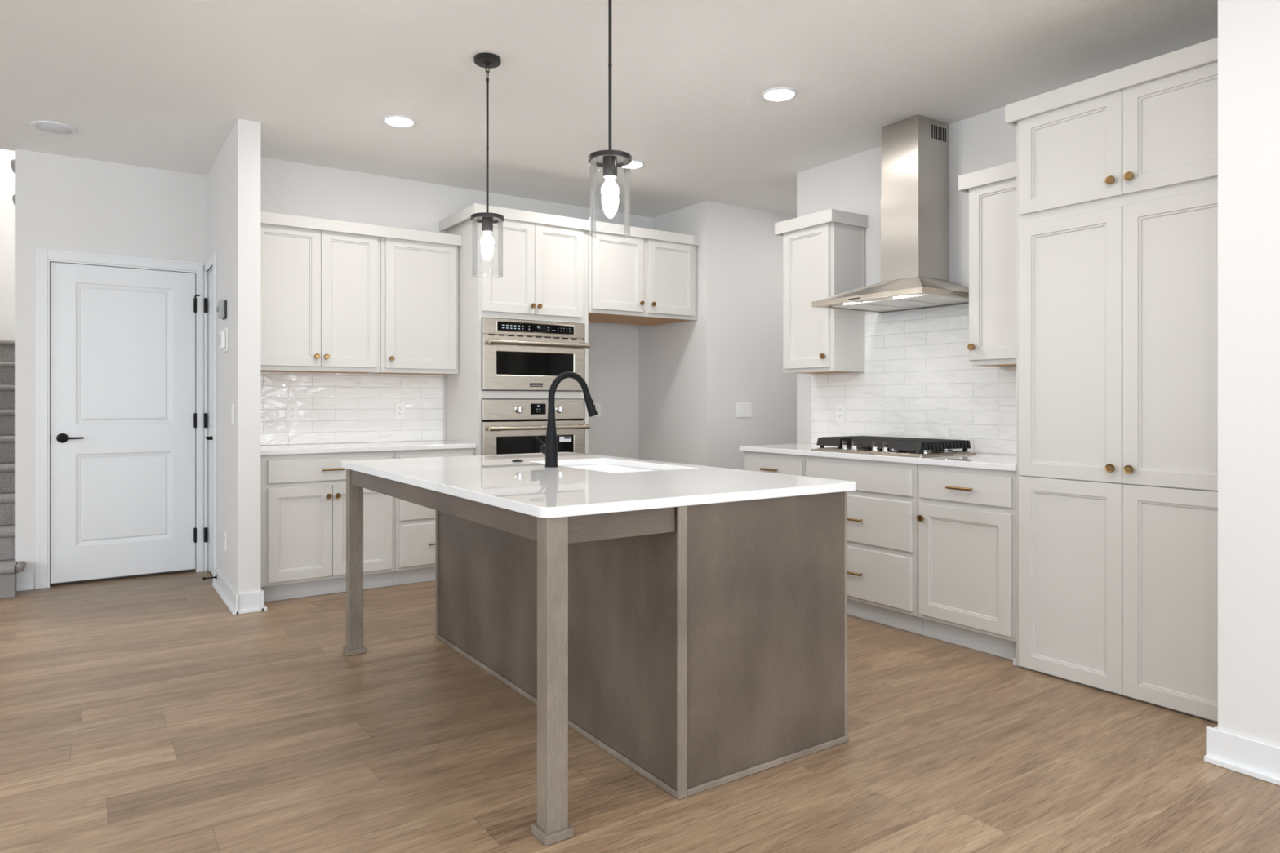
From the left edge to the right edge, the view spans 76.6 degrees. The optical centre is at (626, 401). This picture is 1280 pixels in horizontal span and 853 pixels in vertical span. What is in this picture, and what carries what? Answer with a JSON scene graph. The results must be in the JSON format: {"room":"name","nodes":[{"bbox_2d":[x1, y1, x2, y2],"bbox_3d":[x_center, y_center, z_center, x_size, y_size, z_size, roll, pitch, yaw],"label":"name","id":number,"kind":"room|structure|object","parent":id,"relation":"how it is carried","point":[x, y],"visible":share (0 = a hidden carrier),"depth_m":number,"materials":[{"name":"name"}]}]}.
{"room":"kitchen","nodes":[
{"label":"kitchen","id":0,"kind":"room"},
{"bbox_2d":[0,149,14,340],"bbox_3d":[-5.648,-1.451,7.952,2.320,5.300,0.100,0,0,-34],"label":"wall","id":1,"kind":"structure","parent":0,"point":[6,174],"depth_m":7.72,"materials":[{"name":"white paint"}]},
{"bbox_2d":[14,148,206,588],"bbox_3d":[-3.476,-0.203,5.511,1.088,2.804,0.174,0,0,-34],"label":"wall","id":2,"kind":"structure","parent":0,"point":[62,202],"depth_m":5.29,"materials":[{"name":"white paint"}]},
{"bbox_2d":[16,571,34,591],"bbox_3d":[-3.830,1.143,5.151,0.098,0.112,0.030,0,0,-34],"label":"baseboard","id":3,"kind":"structure","parent":2,"relation":"attached to","point":[24,580],"depth_m":5.15,"materials":[{"name":"white paint"}]},
{"bbox_2d":[35,248,205,588],"bbox_3d":[-3.410,0.106,5.506,0.978,2.185,0.126,0,0,-34],"label":"door frame","id":4,"kind":"structure","parent":2,"relation":"attached to","point":[42,255],"depth_m":5.23,"materials":[{"name":"white paint"}]},
{"bbox_2d":[49,262,199,583],"bbox_3d":[-3.366,0.136,5.473,0.868,2.083,0.090,0,0,-34],"label":"door","id":5,"kind":"structure","parent":4,"relation":"in","point":[123,416],"depth_m":5.47,"materials":[{"name":"white paint"}]},
{"bbox_2d":[206,118,260,594],"bbox_3d":[-2.587,-0.203,5.271,0.120,2.804,1.563,0,0,-34],"label":"wall partition","id":6,"kind":"structure","parent":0,"point":[233,178],"depth_m":4.64,"materials":[{"name":"white paint"}]},
{"bbox_2d":[204,270,213,574],"bbox_3d":[-2.850,0.141,5.549,0.087,2.093,0.420,0,0,-34],"label":"door","id":7,"kind":"structure","parent":6,"relation":"in","point":[210,437],"depth_m":5.65,"materials":[{"name":"white paint"}]},
{"bbox_2d":[204,251,217,582],"bbox_3d":[-2.829,0.108,5.508,0.016,2.181,0.520,0,0,-34],"label":"trim","id":8,"kind":"structure","parent":6,"relation":"attached to","point":[212,261],"depth_m":5.30,"materials":[{"name":"white paint"}]},
{"bbox_2d":[215,299,226,319],"bbox_3d":[-2.488,-0.566,4.970,0.049,0.114,0.123,0,0,-34],"label":"thermostat","id":9,"kind":"object","parent":6,"relation":"attached to","point":[221,308],"visible":1,"depth_m":4.93,"materials":[{"name":"grey plastic"}]},
{"bbox_2d":[219,327,227,351],"bbox_3d":[-2.459,-0.379,4.943,0.033,0.144,0.140,0,0,-34],"label":"wall sensor","id":10,"kind":"object","parent":6,"relation":"attached to","point":[223,334],"visible":1,"depth_m":4.90,"materials":[{"name":"white plastic"}]},
{"bbox_2d":[224,530,226,551],"bbox_3d":[-2.458,0.854,4.962,0.008,0.118,0.072,0,0,-34],"label":"wall outlet","id":11,"kind":"object","parent":6,"relation":"attached to","point":[225,532],"visible":1,"depth_m":4.94,"materials":[{"name":"white plastic"}]},
{"bbox_2d":[231,403,234,423],"bbox_3d":[-2.293,0.069,4.712,0.013,0.118,0.072,0,0,-34],"label":"light switch","id":12,"kind":"object","parent":6,"relation":"attached to","point":[233,404],"visible":1,"depth_m":4.69,"materials":[{"name":"white plastic"}]},
{"bbox_2d":[212,568,266,614],"bbox_3d":[-2.380,1.143,4.962,0.180,0.112,0.878,0,0,-34],"label":"baseboard","id":13,"kind":"structure","parent":6,"relation":"attached to","point":[251,602],"depth_m":4.63,"materials":[{"name":"white paint"}]},
{"bbox_2d":[202,575,217,579],"bbox_3d":[-2.672,1.129,5.192,0.080,0.026,0.026,0,0,-34],"label":"door stop","id":14,"kind":"object","parent":13,"relation":"attached to","point":[215,576],"visible":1,"depth_m":5.19,"materials":[{"name":"black metal"}]},
{"bbox_2d":[260,156,653,458],"bbox_3d":[-1.217,-0.203,6.280,3.280,2.804,0.313,0,0,-34],"label":"wall","id":15,"kind":"structure","parent":0,"point":[286,187],"depth_m":6.00,"materials":[{"name":"white paint"}]},
{"bbox_2d":[260,223,380,373],"bbox_3d":[-2.061,-0.673,5.335,0.821,0.946,0.313,0,0,-34],"label":"upper cabinet","id":16,"kind":"object","parent":15,"relation":"attached to","point":[320,290],"visible":0.87,"depth_m":5.23,"materials":[{"name":"white paint"}]},
{"bbox_2d":[260,211,462,245],"bbox_3d":[-1.744,-1.143,5.363,1.379,0.073,0.018,0,0,-34],"label":"crown molding","id":17,"kind":"structure","parent":16,"relation":"attached to","point":[268,218],"depth_m":5.33,"materials":[{"name":"white paint"}]},
{"bbox_2d":[260,371,443,445],"bbox_3d":[-1.922,0.043,5.613,1.362,0.483,0.009,0,0,-34],"label":"tile backsplash","id":18,"kind":"structure","parent":15,"relation":"attached to","point":[333,407],"depth_m":5.61,"materials":[{"name":"white tile"}]},
{"bbox_2d":[286,404,297,422],"bbox_3d":[-2.227,0.072,5.397,0.072,0.118,0.008,0,0,-34],"label":"wall outlet","id":19,"kind":"object","parent":18,"relation":"attached to","point":[291,409],"visible":1,"depth_m":5.39,"materials":[{"name":"white plastic"}]},
{"bbox_2d":[395,403,404,419],"bbox_3d":[-1.620,0.067,5.804,0.072,0.118,0.008,0,0,-34],"label":"wall outlet","id":20,"kind":"object","parent":18,"relation":"attached to","point":[399,407],"visible":1,"depth_m":5.80,"materials":[{"name":"white plastic"}]},
{"bbox_2d":[369,236,457,374],"bbox_3d":[-1.489,-0.673,5.719,0.553,0.946,0.313,0,0,-34],"label":"upper cabinet","id":21,"kind":"object","parent":15,"relation":"attached to","point":[419,280],"visible":0.88,"depth_m":5.61,"materials":[{"name":"white paint"}]},
{"bbox_2d":[593,403,600,417],"bbox_3d":[-0.251,0.069,6.997,0.072,0.118,0.008,0,0,-34],"label":"wall outlet","id":22,"kind":"object","parent":15,"relation":"attached to","point":[597,406],"visible":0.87,"depth_m":7.00,"materials":[{"name":"white plastic"}]},
{"bbox_2d":[588,231,697,325],"bbox_3d":[-0.011,-0.981,6.500,1.024,0.640,0.662,0,0,-34],"label":"upper cabinet","id":23,"kind":"object","parent":15,"relation":"attached to","point":[633,280],"visible":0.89,"depth_m":6.26,"materials":[{"name":"white paint"}]},
{"bbox_2d":[0,0,1217,217],"bbox_3d":[-0.276,-1.745,1.489,10.400,0.280,10.180,0,0,-34],"label":"ceiling","id":24,"kind":"structure","parent":0,"point":[157,84],"depth_m":3.96,"materials":[{"name":"white paint"}]},
{"bbox_2d":[30,120,77,134],"bbox_3d":[-3.341,-1.595,4.731,0.226,0.018,0.226,0,0,-34],"label":"ceiling speaker","id":25,"kind":"object","parent":24,"relation":"attached to","point":[53,127],"visible":1,"depth_m":4.71,"materials":[{"name":"white paint"}]},
{"bbox_2d":[382,115,416,127],"bbox_3d":[-1.295,-1.597,4.619,0.184,0.014,0.184,0,0,-34],"label":"recessed light","id":26,"kind":"object","parent":24,"relation":"in","point":[402,121],"visible":1,"depth_m":4.59,"materials":[{"name":"white paint"}]},
{"bbox_2d":[471,53,503,278],"bbox_3d":[-0.648,-1.096,3.780,0.153,1.017,0.153,0,0,-14],"label":"pendant lamp","id":27,"kind":"object","parent":24,"relation":"hanging from","point":[486,60],"visible":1,"depth_m":3.76,"materials":[{"name":"clear glass"}]},
{"bbox_2d":[481,216,493,232],"bbox_3d":[-0.648,-0.827,3.780,0.051,0.070,0.051,0,0,-34],"label":"socket","id":28,"kind":"object","parent":27,"relation":"attached to","point":[486,221],"depth_m":3.76,"materials":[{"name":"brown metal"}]},
{"bbox_2d":[588,0,631,238],"bbox_3d":[-0.057,-1.096,2.859,0.153,1.017,0.153,0,0,-14],"label":"pendant lamp","id":29,"kind":"object","parent":24,"relation":"hanging from","point":[610,160],"visible":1,"depth_m":2.84,"materials":[{"name":"clear glass"}]},
{"bbox_2d":[603,155,617,178],"bbox_3d":[-0.057,-0.827,2.859,0.051,0.070,0.051,0,0,-34],"label":"socket","id":30,"kind":"object","parent":29,"relation":"attached to","point":[610,162],"depth_m":2.84,"materials":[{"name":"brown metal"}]},
{"bbox_2d":[621,160,644,168],"bbox_3d":[0.033,-1.597,5.456,0.184,0.014,0.184,0,0,-34],"label":"recessed light","id":31,"kind":"object","parent":24,"relation":"in","point":[635,163],"visible":0.56,"depth_m":5.43,"materials":[{"name":"white paint"}]},
{"bbox_2d":[761,87,797,101],"bbox_3d":[0.797,-1.597,4.217,0.184,0.014,0.184,0,0,-34],"label":"recessed light","id":32,"kind":"object","parent":24,"relation":"in","point":[775,94],"visible":1,"depth_m":4.19,"materials":[{"name":"white paint"}]},
{"bbox_2d":[0,568,1279,852],"bbox_3d":[-1.201,1.249,2.867,10.400,0.100,13.500,0,0,-34],"label":"floor","id":33,"kind":"structure","parent":0,"point":[140,713],"depth_m":2.73,"materials":[{"name":"brown wood"}]},
{"bbox_2d":[0,339,26,598],"bbox_3d":[-5.082,0.346,6.035,1.113,1.710,3.272,0,0,-34],"label":"staircase","id":34,"kind":"structure","parent":33,"relation":"on","point":[9,567],"depth_m":5.61,"materials":[{"name":"carpet"}]},
{"bbox_2d":[260,450,395,601],"bbox_3d":[-1.979,0.757,5.220,0.829,0.882,0.596,0,0,-34],"label":"base cabinet","id":35,"kind":"object","parent":33,"relation":"on","point":[303,496],"visible":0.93,"depth_m":4.96,"materials":[{"name":"white paint"}]},
{"bbox_2d":[260,440,475,455],"bbox_3d":[-1.755,0.300,5.379,1.379,0.030,0.565,0,0,-34],"label":"countertop","id":36,"kind":"structure","parent":35,"relation":"on","point":[418,445],"depth_m":5.22,"materials":[{"name":"white stone"}]},
{"bbox_2d":[392,448,474,585],"bbox_3d":[-1.405,0.757,5.604,0.548,0.882,0.596,0,0,-34],"label":"base cabinet","id":37,"kind":"object","parent":33,"relation":"on","point":[415,524],"visible":0.2,"depth_m":5.32,"materials":[{"name":"white paint"}]},
{"bbox_2d":[445,217,588,455],"bbox_3d":[-0.796,-0.051,5.970,0.868,2.499,0.668,0,0,-34],"label":"tall cabinet","id":38,"kind":"object","parent":33,"relation":"on","point":[545,277],"visible":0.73,"depth_m":5.71,"materials":[{"name":"white paint"}]},
{"bbox_2d":[481,317,590,391],"bbox_3d":[-0.747,-0.327,5.878,0.806,0.490,0.546,0,0,-34],"label":"microwave oven","id":39,"kind":"object","parent":38,"relation":"in","point":[517,355],"visible":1,"depth_m":5.68,"materials":[{"name":"silver metal"}]},
{"bbox_2d":[481,399,590,455],"bbox_3d":[-0.761,0.344,5.899,0.806,0.722,0.596,0,0,-34],"label":"wall oven","id":40,"kind":"object","parent":38,"relation":"in","point":[508,426],"visible":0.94,"depth_m":5.67,"materials":[{"name":"silver metal"}]},
{"bbox_2d":[439,203,700,245],"bbox_3d":[-0.393,-1.295,6.248,1.940,0.075,0.655,0,0,-34],"label":"crown molding","id":41,"kind":"structure","parent":38,"relation":"attached to","point":[464,214],"depth_m":5.85,"materials":[{"name":"white paint"}]},
{"bbox_2d":[342,468,848,845],"bbox_3d":[-0.274,0.757,3.379,1.240,0.882,2.052,0,0,-34],"label":"kitchen island","id":42,"kind":"object","parent":33,"relation":"on","point":[701,647],"visible":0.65,"depth_m":2.66,"materials":[{"name":"brown wood"}]},
{"bbox_2d":[341,452,856,518],"bbox_3d":[-0.277,0.300,3.401,1.269,0.030,2.093,0,0,-34],"label":"island countertop","id":43,"kind":"structure","parent":42,"relation":"on","point":[528,486],"depth_m":2.88,"materials":[{"name":"white stone"}]},
{"bbox_2d":[511,459,523,462],"bbox_3d":[-0.521,0.281,3.873,0.053,0.009,0.053,0,0,-34],"label":"button","id":44,"kind":"object","parent":43,"relation":"on","point":[515,460],"visible":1,"depth_m":3.85,"materials":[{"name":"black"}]},
{"bbox_2d":[534,371,597,466],"bbox_3d":[-0.270,0.075,3.649,0.263,0.420,0.152,0,0,-34],"label":"kitchen faucet","id":45,"kind":"object","parent":43,"relation":"on","point":[549,449],"visible":1,"depth_m":3.54,"materials":[{"name":"black metal"}]},
{"bbox_2d":[564,463,660,473],"bbox_3d":[-0.076,0.415,3.676,0.484,0.198,0.804,0,0,-34],"label":"sink","id":46,"kind":"object","parent":43,"relation":"in","point":[606,468],"visible":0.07,"depth_m":4.04,"materials":[{"name":"white ceramic"}]},
{"bbox_2d":[744,451,805,476],"bbox_3d":[1.140,0.757,5.161,0.666,0.882,0.529,0,0,-34],"label":"base cabinet","id":47,"kind":"object","parent":33,"relation":"on","point":[783,464],"visible":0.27,"depth_m":4.96,"materials":[{"name":"white paint"}]},
{"bbox_2d":[805,455,922,635],"bbox_3d":[1.504,0.757,4.619,0.666,0.882,0.771,0,0,-34],"label":"base cabinet","id":48,"kind":"object","parent":33,"relation":"on","point":[882,509],"visible":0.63,"depth_m":4.31,"materials":[{"name":"white paint"}]},
{"bbox_2d":[916,463,1016,660],"bbox_3d":[1.870,0.757,4.072,0.666,0.882,0.542,0,0,-34],"label":"base cabinet","id":49,"kind":"object","parent":33,"relation":"on","point":[966,517],"visible":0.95,"depth_m":3.89,"materials":[{"name":"white paint"}]},
{"bbox_2d":[739,443,1016,471],"bbox_3d":[1.509,0.300,4.625,0.635,0.030,1.862,0,0,-34],"label":"countertop","id":50,"kind":"structure","parent":49,"relation":"on","point":[978,460],"depth_m":4.25,"materials":[{"name":"white stone"}]},
{"bbox_2d":[811,435,976,457],"bbox_3d":[1.499,0.246,4.595,0.490,0.076,0.762,0,0,-34],"label":"gas cooktop","id":51,"kind":"object","parent":50,"relation":"in","point":[874,445],"visible":1,"depth_m":4.42,"materials":[{"name":"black metal"}]},
{"bbox_2d":[811,446,976,457],"bbox_3d":[1.499,0.278,4.595,0.490,0.014,0.762,0,0,-34],"label":"tray","id":52,"kind":"object","parent":51,"relation":"on","point":[862,450],"depth_m":4.40,"materials":[{"name":"silver metal"}]},
{"bbox_2d":[1013,60,1217,722],"bbox_3d":[2.268,-0.051,3.463,0.684,2.499,0.941,0,0,-34],"label":"pantry cabinet","id":53,"kind":"object","parent":33,"relation":"on","point":[1117,192],"visible":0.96,"depth_m":3.29,"materials":[{"name":"white paint"}]},
{"bbox_2d":[1004,37,1217,126],"bbox_3d":[2.267,-1.305,3.470,0.679,0.081,0.953,0,0,-34],"label":"crown molding","id":54,"kind":"structure","parent":53,"relation":"attached to","point":[1206,52],"depth_m":3.28,"materials":[{"name":"white paint"}]},
{"bbox_2d":[638,200,796,470],"bbox_3d":[1.003,-0.203,7.326,1.572,2.804,1.049,0,0,-34],"label":"wall","id":55,"kind":"structure","parent":0,"point":[693,375],"depth_m":6.71,"materials":[{"name":"white paint"}]},
{"bbox_2d":[736,403,751,417],"bbox_3d":[0.969,0.069,6.663,0.168,0.118,0.013,0,0,-34],"label":"light switch","id":56,"kind":"object","parent":55,"relation":"attached to","point":[743,410],"visible":1,"depth_m":6.67,"materials":[{"name":"white plastic"}]},
{"bbox_2d":[796,106,1016,455],"bbox_3d":[2.059,-0.203,4.505,0.125,2.804,2.911,0,0,-34],"label":"wall","id":57,"kind":"structure","parent":0,"point":[852,184],"depth_m":5.12,"materials":[{"name":"white paint"}]},
{"bbox_2d":[782,222,865,373],"bbox_3d":[1.266,-0.676,5.269,0.337,0.970,0.446,0,0,-34],"label":"upper cabinet","id":58,"kind":"object","parent":57,"relation":"attached to","point":[821,261],"visible":0.88,"depth_m":5.14,"materials":[{"name":"white paint"}]},
{"bbox_2d":[774,208,867,235],"bbox_3d":[1.263,-1.150,5.277,0.333,0.078,0.495,0,0,-34],"label":"crown molding","id":59,"kind":"structure","parent":58,"relation":"attached to","point":[834,215],"depth_m":5.11,"materials":[{"name":"white paint"}]},
{"bbox_2d":[811,115,968,313],"bbox_3d":[1.549,-1.080,4.600,0.614,1.047,0.751,0,0,-34],"label":"range hood","id":60,"kind":"object","parent":57,"relation":"attached to","point":[915,200],"visible":0.98,"depth_m":4.60,"materials":[{"name":"silver metal"}]},
{"bbox_2d":[931,124,946,142],"bbox_3d":[1.785,-1.534,4.624,0.133,0.077,0.001,0,0,-34],"label":"vent grille","id":61,"kind":"object","parent":60,"relation":"attached to","point":[938,131],"depth_m":4.62,"materials":[{"name":"silver metal"}]},
{"bbox_2d":[810,303,1016,454],"bbox_3d":[1.783,-0.134,4.795,0.009,0.838,1.840,0,0,-34],"label":"tile backsplash","id":62,"kind":"structure","parent":57,"relation":"attached to","point":[917,380],"depth_m":4.83,"materials":[{"name":"white tile"}]},
{"bbox_2d":[835,404,844,422],"bbox_3d":[1.408,0.073,5.336,0.008,0.118,0.072,0,0,-34],"label":"wall outlet","id":63,"kind":"object","parent":62,"relation":"attached to","point":[840,408],"visible":1,"depth_m":5.33,"materials":[{"name":"white plastic"}]},
{"bbox_2d":[967,177,1016,366],"bbox_3d":[2.029,-0.676,4.131,0.337,0.970,0.463,0,0,-34],"label":"upper cabinet","id":64,"kind":"object","parent":57,"relation":"attached to","point":[992,206],"visible":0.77,"depth_m":4.14,"materials":[{"name":"white paint"}]},
{"bbox_2d":[958,160,1016,193],"bbox_3d":[2.021,-1.150,4.146,0.333,0.078,0.496,0,0,-34],"label":"crown molding","id":65,"kind":"structure","parent":64,"relation":"attached to","point":[1006,171],"depth_m":4.12,"materials":[{"name":"white paint"}]},
{"bbox_2d":[1217,0,1279,746],"bbox_3d":[3.791,-0.203,1.001,1.152,2.804,4.839,0,0,-34],"label":"wall","id":66,"kind":"structure","parent":0,"point":[1249,30],"depth_m":2.61,"materials":[{"name":"white paint"}]},
{"bbox_2d":[1204,725,1279,786],"bbox_3d":[3.391,1.143,0.823,0.350,0.112,4.749,0,0,-34],"label":"baseboard","id":67,"kind":"structure","parent":66,"relation":"attached to","point":[1249,757],"depth_m":2.62,"materials":[{"name":"white paint"}]},
{"bbox_3d":[-4.551,-0.101,6.190,0.059,2.600,2.148,0,0,-34],"label":"wall","id":68,"kind":"structure","parent":0,"visible":0},
{"bbox_2d":[10,159,14,204],"bbox_3d":[-3.811,-1.116,6.025,1.176,0.950,1.043,0,0,-34],"label":"staircase","id":69,"kind":"structure","parent":68,"relation":"on","point":[12,162],"depth_m":5.30,"materials":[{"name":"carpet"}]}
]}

